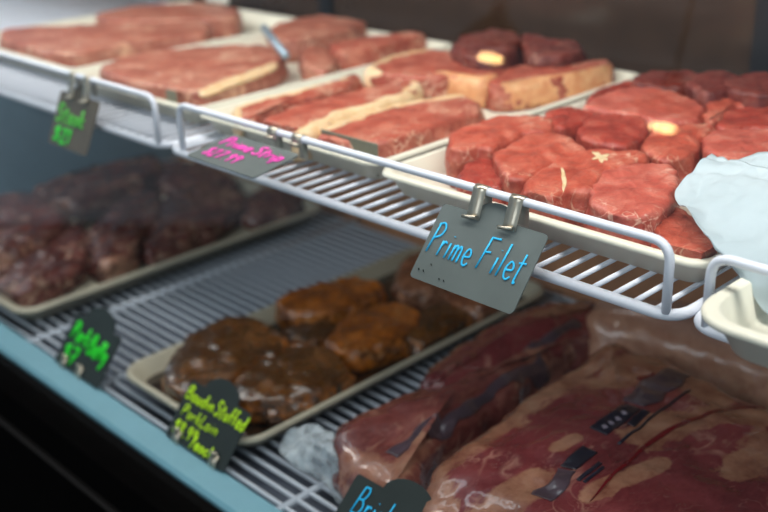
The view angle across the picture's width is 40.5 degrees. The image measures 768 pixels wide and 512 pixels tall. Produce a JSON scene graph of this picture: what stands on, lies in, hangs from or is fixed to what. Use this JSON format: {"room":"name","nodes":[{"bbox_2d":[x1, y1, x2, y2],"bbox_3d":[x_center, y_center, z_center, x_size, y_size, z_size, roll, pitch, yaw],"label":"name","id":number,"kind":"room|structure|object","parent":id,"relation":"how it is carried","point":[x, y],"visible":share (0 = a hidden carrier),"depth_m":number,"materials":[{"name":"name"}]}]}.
{"room":"food shop","nodes":[
{"label":"food shop","id":0,"kind":"room"},
{"bbox_3d":[-1.182,1.218,0.731,6.500,0.050,8.000,-22,30,-39],"label":"floor","id":1,"kind":"structure","parent":0,"visible":0},
{"bbox_2d":[0,0,767,511],"bbox_3d":[-0.006,-0.014,1.381,0.901,1.620,2.810,-22,30,-39],"label":"display case","id":2,"kind":"object","parent":1,"relation":"on","point":[67,444],"visible":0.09,"depth_m":1.39,"materials":[{"name":"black metal"}]},
{"bbox_2d":[0,0,173,30],"bbox_3d":[-0.717,-0.484,2.011,0.589,0.065,0.642,-22,30,-39],"label":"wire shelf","id":3,"kind":"object","parent":2,"relation":"on","point":[13,13],"visible":0.28,"depth_m":2.10,"materials":[{"name":"silver metal"}]},
{"bbox_2d":[55,307,120,387],"bbox_3d":[-0.369,0.110,1.311,0.057,0.076,0.110,-22,30,-39],"label":"price card","id":4,"kind":"object","parent":2,"relation":"on","point":[90,344],"visible":1,"depth_m":1.31,"materials":[{"name":"black"}]},
{"bbox_2d":[0,51,217,148],"bbox_3d":[-0.267,-0.318,1.576,0.589,0.065,0.648,-22,30,-39],"label":"wire shelf","id":5,"kind":"object","parent":2,"relation":"on","point":[15,78],"visible":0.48,"depth_m":1.33,"materials":[{"name":"white metal"}]},
{"bbox_2d":[49,71,99,155],"bbox_3d":[-0.383,-0.179,1.290,0.040,0.089,0.096,-22,30,-39],"label":"price card","id":6,"kind":"object","parent":5,"relation":"attached to","point":[74,121],"visible":1,"depth_m":1.29,"materials":[{"name":"grey plastic"}]},
{"bbox_2d":[0,0,295,82],"bbox_3d":[-0.407,-0.361,1.715,0.446,0.026,0.385,-22,30,-39],"label":"tray","id":7,"kind":"object","parent":5,"relation":"on","point":[252,20],"visible":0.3,"depth_m":1.78,"materials":[{"name":"beige plastic"}]},
{"bbox_2d":[0,21,211,67],"bbox_3d":[-0.448,-0.347,1.665,0.287,0.034,0.318,-22,30,-39],"label":"steak","id":8,"kind":"object","parent":7,"relation":"on","point":[72,46],"visible":0.93,"depth_m":1.60,"materials":[{"name":"red food"}]},
{"bbox_2d":[95,2,243,38],"bbox_3d":[-0.367,-0.406,1.793,0.259,0.038,0.174,-2,23,2],"label":"steak","id":9,"kind":"object","parent":7,"relation":"on","point":[222,21],"visible":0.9,"depth_m":1.74,"materials":[{"name":"red food"}]},
{"bbox_2d":[206,0,228,3],"bbox_3d":[-0.307,-0.503,1.895,0.003,0.080,0.070,-22,30,-39],"label":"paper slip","id":10,"kind":"object","parent":5,"relation":"on","point":[217,1],"visible":1,"depth_m":1.90,"materials":[{"name":"white paper"}]},
{"bbox_2d":[166,378,250,471],"bbox_3d":[-0.189,0.178,1.139,0.058,0.071,0.112,-22,30,-39],"label":"price card","id":11,"kind":"object","parent":2,"relation":"on","point":[208,421],"visible":1,"depth_m":1.14,"materials":[{"name":"black plastic"}]},
{"bbox_2d":[74,29,452,123],"bbox_3d":[-0.165,-0.267,1.470,0.463,0.026,0.309,-22,30,-39],"label":"tray","id":12,"kind":"object","parent":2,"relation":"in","point":[165,107],"visible":0.28,"depth_m":1.36,"materials":[{"name":"beige plastic"}]},
{"bbox_2d":[165,89,177,102],"bbox_3d":[-0.260,-0.189,1.277,0.002,0.030,0.022,-22,30,-39],"label":"card","id":13,"kind":"object","parent":12,"relation":"on","point":[171,95],"visible":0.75,"depth_m":1.27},
{"bbox_2d":[100,44,287,105],"bbox_3d":[-0.239,-0.248,1.413,0.248,0.034,0.265,-22,30,-39],"label":"steak","id":14,"kind":"object","parent":12,"relation":"on","point":[199,75],"visible":0.92,"depth_m":1.37,"materials":[{"name":"red food"}]},
{"bbox_2d":[260,24,289,59],"bbox_3d":[-0.152,-0.298,1.443,0.011,0.025,0.137,-9,24,-16],"label":"stick","id":15,"kind":"object","parent":14,"relation":"on","point":[267,32],"visible":1,"depth_m":1.43,"materials":[{"name":"silver metal"}]},
{"bbox_2d":[266,15,366,62],"bbox_3d":[-0.119,-0.337,1.605,0.166,0.038,0.135,-22,30,-39],"label":"steak","id":16,"kind":"object","parent":12,"relation":"on","point":[296,35],"visible":0.8,"depth_m":1.57,"materials":[{"name":"red food"}]},
{"bbox_2d":[298,45,338,80],"bbox_3d":[-0.091,-0.265,1.443,0.054,0.030,0.178,-5,23,-6],"label":"steak","id":17,"kind":"object","parent":12,"relation":"on","point":[314,61],"visible":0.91,"depth_m":1.40,"materials":[{"name":"red food"}]},
{"bbox_2d":[329,31,426,71],"bbox_3d":[-0.020,-0.300,1.515,0.158,0.034,0.086,-22,30,-39],"label":"steak","id":18,"kind":"object","parent":12,"relation":"on","point":[353,53],"visible":0.93,"depth_m":1.48,"materials":[{"name":"red food"}]},
{"bbox_2d":[0,157,576,511],"bbox_3d":[-0.048,0.109,1.384,0.615,0.008,2.750,-22,30,-39],"label":"wire shelf","id":19,"kind":"object","parent":2,"relation":"on","point":[299,499],"visible":0.12,"depth_m":1.48,"materials":[{"name":"white metal"}]},
{"bbox_2d":[0,160,321,319],"bbox_3d":[-0.441,-0.044,1.739,0.558,0.028,0.428,-22,30,-39],"label":"tray","id":20,"kind":"object","parent":19,"relation":"on","point":[89,290],"visible":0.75,"depth_m":1.58,"materials":[{"name":"plastic"}]},
{"bbox_2d":[0,192,76,275],"bbox_3d":[-0.584,-0.048,1.706,0.155,0.059,0.322,-10,24,-17],"label":"meat","id":21,"kind":"object","parent":20,"relation":"on","point":[29,221],"visible":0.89,"depth_m":1.66,"materials":[{"name":"brown food"}]},
{"bbox_2d":[0,224,90,306],"bbox_3d":[-0.505,0.012,1.582,0.128,0.041,0.290,3,24,12],"label":"meat","id":22,"kind":"object","parent":20,"relation":"on","point":[52,271],"visible":0.88,"depth_m":1.53,"materials":[{"name":"brown food"}]},
{"bbox_2d":[33,154,163,225],"bbox_3d":[-0.545,-0.146,1.933,0.273,0.060,0.301,-22,30,-39],"label":"meat","id":23,"kind":"object","parent":20,"relation":"on","point":[87,193],"visible":0.86,"depth_m":1.83,"materials":[{"name":"brown food"}]},
{"bbox_2d":[87,190,161,283],"bbox_3d":[-0.420,-0.040,1.681,0.114,0.052,0.336,-4,23,-4],"label":"meat","id":24,"kind":"object","parent":20,"relation":"on","point":[114,248],"visible":0.88,"depth_m":1.61,"materials":[{"name":"brown food"}]},
{"bbox_2d":[142,182,245,267],"bbox_3d":[-0.312,-0.062,1.735,0.172,0.043,0.345,-3,23,0],"label":"meat","id":25,"kind":"object","parent":20,"relation":"on","point":[198,215],"visible":0.95,"depth_m":1.70,"materials":[{"name":"brown food"}]},
{"bbox_2d":[154,160,240,198],"bbox_3d":[-0.368,-0.142,1.928,0.137,0.044,0.210,-22,30,-39],"label":"meat","id":26,"kind":"object","parent":20,"relation":"on","point":[176,175],"visible":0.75,"depth_m":1.90,"materials":[{"name":"red food"}]},
{"bbox_2d":[240,187,304,230],"bbox_3d":[-0.210,-0.085,1.786,0.122,0.041,0.126,-22,30,-39],"label":"meat","id":27,"kind":"object","parent":20,"relation":"on","point":[265,206],"visible":0.77,"depth_m":1.75,"materials":[{"name":"brown food"}]},
{"bbox_2d":[279,424,341,503],"bbox_3d":[-0.053,0.213,1.071,0.045,0.049,0.162,-22,30,-39],"label":"wrap","id":28,"kind":"object","parent":19,"relation":"on","point":[302,461],"visible":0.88,"depth_m":1.09,"materials":[{"name":"white"}]},
{"bbox_2d":[126,246,543,446],"bbox_3d":[-0.046,0.102,1.357,0.538,0.026,0.255,-22,30,-39],"label":"tray","id":29,"kind":"object","parent":19,"relation":"on","point":[138,373],"visible":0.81,"depth_m":1.29,"materials":[{"name":"plastic"}]},
{"bbox_2d":[146,271,528,447],"bbox_3d":[-0.046,0.109,1.360,0.503,0.003,0.220,-22,30,-39],"label":"meat juices","id":30,"kind":"object","parent":29,"relation":"on","point":[387,281],"visible":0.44,"depth_m":1.28,"materials":[{"name":"brown liquid"}]},
{"bbox_2d":[161,316,290,403],"bbox_3d":[-0.200,0.128,1.282,0.185,0.040,0.135,-22,30,-39],"label":"pork loin","id":31,"kind":"object","parent":30,"relation":"on","point":[229,346],"visible":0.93,"depth_m":1.26,"materials":[{"name":"brown food"}]},
{"bbox_2d":[232,346,356,424],"bbox_3d":[-0.114,0.148,1.228,0.160,0.037,0.125,-22,30,-39],"label":"pork loin","id":32,"kind":"object","parent":30,"relation":"on","point":[278,389],"visible":0.88,"depth_m":1.20,"materials":[{"name":"brown food"}]},
{"bbox_2d":[285,321,336,347],"bbox_3d":[-0.094,0.100,1.357,0.084,0.024,0.076,-22,30,-39],"label":"pork loin","id":33,"kind":"object","parent":30,"relation":"on","point":[313,333],"visible":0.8,"depth_m":1.34,"materials":[{"name":"brown food"}]},
{"bbox_2d":[275,276,387,333],"bbox_3d":[-0.069,0.066,1.412,0.162,0.042,0.109,-22,30,-39],"label":"pork loin","id":34,"kind":"object","parent":30,"relation":"on","point":[328,301],"visible":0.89,"depth_m":1.39,"materials":[{"name":"brown food"}]},
{"bbox_2d":[325,302,420,373],"bbox_3d":[-0.015,0.100,1.331,0.157,0.037,0.109,-22,30,-39],"label":"pork loin","id":35,"kind":"object","parent":30,"relation":"on","point":[370,338],"visible":0.91,"depth_m":1.30,"materials":[{"name":"brown food"}]},
{"bbox_2d":[391,251,447,310],"bbox_3d":[0.058,0.032,1.475,0.091,0.044,0.152,1,23,7],"label":"pork loin","id":36,"kind":"object","parent":30,"relation":"on","point":[417,293],"visible":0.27,"depth_m":1.42,"materials":[{"name":"brown food"}]},
{"bbox_2d":[404,300,476,358],"bbox_3d":[0.063,0.090,1.349,0.133,0.036,0.078,-22,30,-39],"label":"pork loin","id":37,"kind":"object","parent":30,"relation":"on","point":[439,321],"visible":0.86,"depth_m":1.32,"materials":[{"name":"brown food"}]},
{"bbox_2d":[441,291,500,322],"bbox_3d":[0.118,0.064,1.402,0.086,0.038,0.086,-22,30,-39],"label":"pork loin","id":38,"kind":"object","parent":30,"relation":"on","point":[481,312],"visible":0.22,"depth_m":1.37,"materials":[{"name":"brown food"}]},
{"bbox_2d":[326,339,575,499],"bbox_3d":[0.070,0.164,1.147,0.150,0.067,0.394,13,27,32],"label":"packed brisket","id":39,"kind":"object","parent":19,"relation":"on","point":[408,436],"visible":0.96,"depth_m":1.08,"materials":[{"name":"red food"}]},
{"bbox_2d":[418,299,595,389],"bbox_3d":[0.154,0.116,1.246,0.325,0.072,0.120,-22,30,-39],"label":"packed brisket","id":40,"kind":"object","parent":19,"relation":"on","point":[535,327],"visible":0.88,"depth_m":1.23,"materials":[{"name":"red food"}]},
{"bbox_2d":[422,343,767,511],"bbox_3d":[0.236,0.218,0.963,0.406,0.099,0.356,-22,30,-39],"label":"packed brisket","id":41,"kind":"object","parent":19,"relation":"on","point":[624,430],"visible":0.99,"depth_m":0.95,"materials":[{"name":"red food"}]},
{"bbox_2d":[586,296,767,408],"bbox_3d":[0.386,0.106,1.236,0.320,0.081,0.139,14,28,34],"label":"packed brisket","id":42,"kind":"object","parent":19,"relation":"on","point":[681,344],"visible":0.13,"depth_m":1.20,"materials":[{"name":"red food"}]},
{"bbox_2d":[336,474,430,511],"bbox_3d":[0.001,0.240,0.932,0.066,0.064,0.110,-22,30,-39],"label":"price card","id":43,"kind":"object","parent":2,"relation":"on","point":[363,495],"visible":1,"depth_m":0.94,"materials":[{"name":"black plastic"}]},
{"bbox_2d":[172,103,739,320],"bbox_3d":[0.190,-0.149,1.134,0.589,0.065,0.661,-22,30,-39],"label":"wire shelf","id":44,"kind":"object","parent":2,"relation":"on","point":[662,311],"visible":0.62,"depth_m":0.90,"materials":[{"name":"white metal"}]},
{"bbox_2d":[188,126,308,177],"bbox_3d":[-0.133,-0.107,1.014,0.072,0.027,0.110,-22,30,-39],"label":"price card","id":45,"kind":"object","parent":44,"relation":"attached to","point":[249,158],"visible":1,"depth_m":1.01,"materials":[{"name":"grey"}]},
{"bbox_2d":[200,48,638,178],"bbox_3d":[0.053,-0.185,1.256,0.468,0.026,0.308,-22,30,-39],"label":"tray","id":46,"kind":"object","parent":44,"relation":"on","point":[325,157],"visible":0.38,"depth_m":1.15,"materials":[{"name":"beige plastic"}]},
{"bbox_2d":[231,74,363,137],"bbox_3d":[-0.106,-0.183,1.253,0.066,0.029,0.245,13,27,31],"label":"steak","id":47,"kind":"object","parent":46,"relation":"on","point":[257,111],"visible":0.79,"depth_m":1.24,"materials":[{"name":"red food"}]},
{"bbox_2d":[263,81,424,160],"bbox_3d":[-0.040,-0.162,1.191,0.096,0.034,0.260,15,28,35],"label":"steak","id":48,"kind":"object","parent":46,"relation":"on","point":[308,119],"visible":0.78,"depth_m":1.16,"materials":[{"name":"red food"}]},
{"bbox_2d":[321,129,378,176],"bbox_3d":[-0.035,-0.105,1.052,0.002,0.034,0.084,-22,30,-39],"label":"card","id":49,"kind":"object","parent":46,"relation":"on","point":[360,145],"visible":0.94,"depth_m":1.03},
{"bbox_2d":[317,94,485,157],"bbox_3d":[0.028,-0.137,1.125,0.216,0.034,0.107,-22,30,-39],"label":"steak","id":50,"kind":"object","parent":46,"relation":"on","point":[399,128],"visible":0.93,"depth_m":1.10,"materials":[{"name":"red food"}]},
{"bbox_2d":[363,49,453,98],"bbox_3d":[0.058,-0.231,1.337,0.157,0.040,0.140,-22,30,-39],"label":"steak","id":51,"kind":"object","parent":46,"relation":"on","point":[415,65],"visible":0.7,"depth_m":1.30,"materials":[{"name":"red food"}]},
{"bbox_2d":[429,61,504,108],"bbox_3d":[0.108,-0.218,1.302,0.101,0.040,0.115,-22,30,-39],"label":"steak","id":52,"kind":"object","parent":46,"relation":"on","point":[473,84],"visible":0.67,"depth_m":1.25,"materials":[{"name":"beige food"}]},
{"bbox_2d":[449,28,521,70],"bbox_3d":[0.132,-0.255,1.361,0.100,0.060,0.181,3,24,13],"label":"steak","id":53,"kind":"object","parent":46,"relation":"on","point":[492,49],"visible":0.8,"depth_m":1.31,"materials":[{"name":"red food"}]},
{"bbox_2d":[486,59,613,111],"bbox_3d":[0.202,-0.215,1.287,0.186,0.038,0.088,-11,24,-19],"label":"steak","id":54,"kind":"object","parent":46,"relation":"on","point":[522,87],"visible":0.87,"depth_m":1.25,"materials":[{"name":"food"}]},
{"bbox_2d":[520,33,586,67],"bbox_3d":[0.193,-0.248,1.343,0.100,0.055,0.135,-22,30,-39],"label":"steak","id":55,"kind":"object","parent":46,"relation":"on","point":[538,51],"visible":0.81,"depth_m":1.30,"materials":[{"name":"red food"}]},
{"bbox_2d":[411,183,547,313],"bbox_3d":[0.078,-0.011,0.831,0.056,0.075,0.110,-22,30,-39],"label":"price card","id":56,"kind":"object","parent":44,"relation":"attached to","point":[479,253],"visible":1,"depth_m":0.83,"materials":[{"name":"grey plastic"}]},
{"bbox_2d":[382,99,727,281],"bbox_3d":[0.287,-0.097,1.026,0.488,0.026,0.350,-22,30,-39],"label":"tray","id":57,"kind":"object","parent":44,"relation":"on","point":[686,269],"visible":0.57,"depth_m":0.85,"materials":[{"name":"beige plastic"}]},
{"bbox_2d":[456,158,505,204],"bbox_3d":[0.090,-0.066,0.958,0.049,0.029,0.094,-2,23,1],"label":"steak","id":58,"kind":"object","parent":57,"relation":"on","point":[481,171],"visible":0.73,"depth_m":0.94,"materials":[{"name":"red food"}]},
{"bbox_2d":[445,115,554,187],"bbox_3d":[0.116,-0.106,1.033,0.151,0.042,0.079,-22,30,-39],"label":"steak","id":59,"kind":"object","parent":57,"relation":"on","point":[472,142],"visible":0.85,"depth_m":1.01,"materials":[{"name":"red food"}]},
{"bbox_2d":[492,133,585,205],"bbox_3d":[0.140,-0.079,0.967,0.140,0.042,0.088,-22,30,-39],"label":"steak","id":60,"kind":"object","parent":57,"relation":"on","point":[522,159],"visible":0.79,"depth_m":0.95,"materials":[{"name":"red food"}]},
{"bbox_2d":[545,106,593,141],"bbox_3d":[0.186,-0.128,1.078,0.081,0.042,0.062,-22,30,-39],"label":"steak","id":61,"kind":"object","parent":57,"relation":"on","point":[567,120],"visible":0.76,"depth_m":1.06,"materials":[{"name":"red food"}]},
{"bbox_2d":[520,149,648,227],"bbox_3d":[0.176,-0.061,0.922,0.155,0.042,0.080,-22,30,-39],"label":"steak","id":62,"kind":"object","parent":57,"relation":"on","point":[567,183],"visible":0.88,"depth_m":0.89,"materials":[{"name":"red food"}]},
{"bbox_2d":[585,80,632,104],"bbox_3d":[0.260,-0.176,1.190,0.103,0.037,0.031,-22,30,-39],"label":"steak","id":63,"kind":"object","parent":57,"relation":"on","point":[626,84],"visible":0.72,"depth_m":1.19,"materials":[{"name":"red food"}]},
{"bbox_2d":[575,113,650,150],"bbox_3d":[0.226,-0.109,1.029,0.069,0.044,0.128,6,25,20],"label":"steak","id":64,"kind":"object","parent":57,"relation":"on","point":[609,131],"visible":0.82,"depth_m":1.00,"materials":[{"name":"red food"}]},
{"bbox_2d":[584,163,680,246],"bbox_3d":[0.209,-0.041,0.871,0.074,0.042,0.144,6,24,19],"label":"steak","id":65,"kind":"object","parent":57,"relation":"on","point":[639,196],"visible":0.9,"depth_m":0.84,"materials":[{"name":"red food"}]},
{"bbox_2d":[583,86,705,130],"bbox_3d":[0.290,-0.144,1.102,0.134,0.046,0.135,-22,30,-39],"label":"steak","id":66,"kind":"object","parent":57,"relation":"on","point":[657,106],"visible":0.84,"depth_m":1.08,"materials":[{"name":"red food"}]},
{"bbox_2d":[630,70,697,95],"bbox_3d":[0.321,-0.178,1.172,0.085,0.052,0.077,-22,30,-39],"label":"steak","id":67,"kind":"object","parent":57,"relation":"on","point":[675,81],"visible":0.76,"depth_m":1.15,"materials":[{"name":"red food"}]},
{"bbox_2d":[639,123,714,181],"bbox_3d":[0.274,-0.096,0.994,0.065,0.042,0.139,10,26,27],"label":"steak","id":68,"kind":"object","parent":57,"relation":"on","point":[679,147],"visible":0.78,"depth_m":0.96,"materials":[{"name":"red food"}]},
{"bbox_2d":[651,207,716,258],"bbox_3d":[0.232,-0.011,0.815,0.050,0.029,0.103,1,23,7],"label":"steak","id":69,"kind":"object","parent":57,"relation":"on","point":[680,229],"visible":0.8,"depth_m":0.79,"materials":[{"name":"red food"}]},
{"bbox_2d":[685,70,739,107],"bbox_3d":[0.361,-0.168,1.138,0.098,0.056,0.066,-22,30,-39],"label":"steak","id":70,"kind":"object","parent":57,"relation":"on","point":[706,87],"visible":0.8,"depth_m":1.11,"materials":[{"name":"red food"}]},
{"bbox_2d":[702,98,743,126],"bbox_3d":[0.362,-0.142,1.092,0.141,0.045,0.076,-15,26,-28],"label":"steak","id":71,"kind":"object","parent":57,"relation":"on","point":[715,111],"visible":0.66,"depth_m":1.06,"materials":[{"name":"red food"}]},
{"bbox_2d":[701,129,767,159],"bbox_3d":[0.339,-0.086,0.967,0.090,0.042,0.117,4,24,16],"label":"steak","id":72,"kind":"object","parent":57,"relation":"on","point":[735,144],"visible":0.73,"depth_m":0.96,"materials":[{"name":"red food"}]},
{"bbox_2d":[714,107,767,129],"bbox_3d":[0.372,-0.122,1.048,0.076,0.042,0.100,7,25,22],"label":"steak","id":73,"kind":"object","parent":57,"relation":"on","point":[746,118],"visible":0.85,"depth_m":1.03,"materials":[{"name":"red food"}]},
{"bbox_2d":[724,72,767,107],"bbox_3d":[0.407,-0.161,1.114,0.103,0.058,0.087,-22,30,-39],"label":"steak","id":74,"kind":"object","parent":57,"relation":"on","point":[751,89],"visible":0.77,"depth_m":1.08,"materials":[{"name":"red food"}]},
{"bbox_2d":[694,255,767,343],"bbox_3d":[0.640,0.017,0.700,0.589,0.065,0.631,-22,30,-39],"label":"wire shelf","id":75,"kind":"object","parent":2,"relation":"on","point":[715,263],"visible":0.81,"depth_m":0.71,"materials":[{"name":"white metal"}]},
{"bbox_2d":[701,278,767,367],"bbox_3d":[0.490,0.021,0.724,0.497,0.030,0.341,-22,30,-39],"label":"tray","id":76,"kind":"object","parent":75,"relation":"on","point":[733,311],"visible":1,"depth_m":0.69,"materials":[{"name":"beige plastic"}]},
{"bbox_2d":[675,152,767,313],"bbox_3d":[0.271,-0.022,0.774,0.099,0.068,0.239,2,23,10],"label":"paper","id":77,"kind":"object","parent":76,"relation":"on","point":[727,200],"visible":0.94,"depth_m":0.78,"materials":[{"name":"white paper"}]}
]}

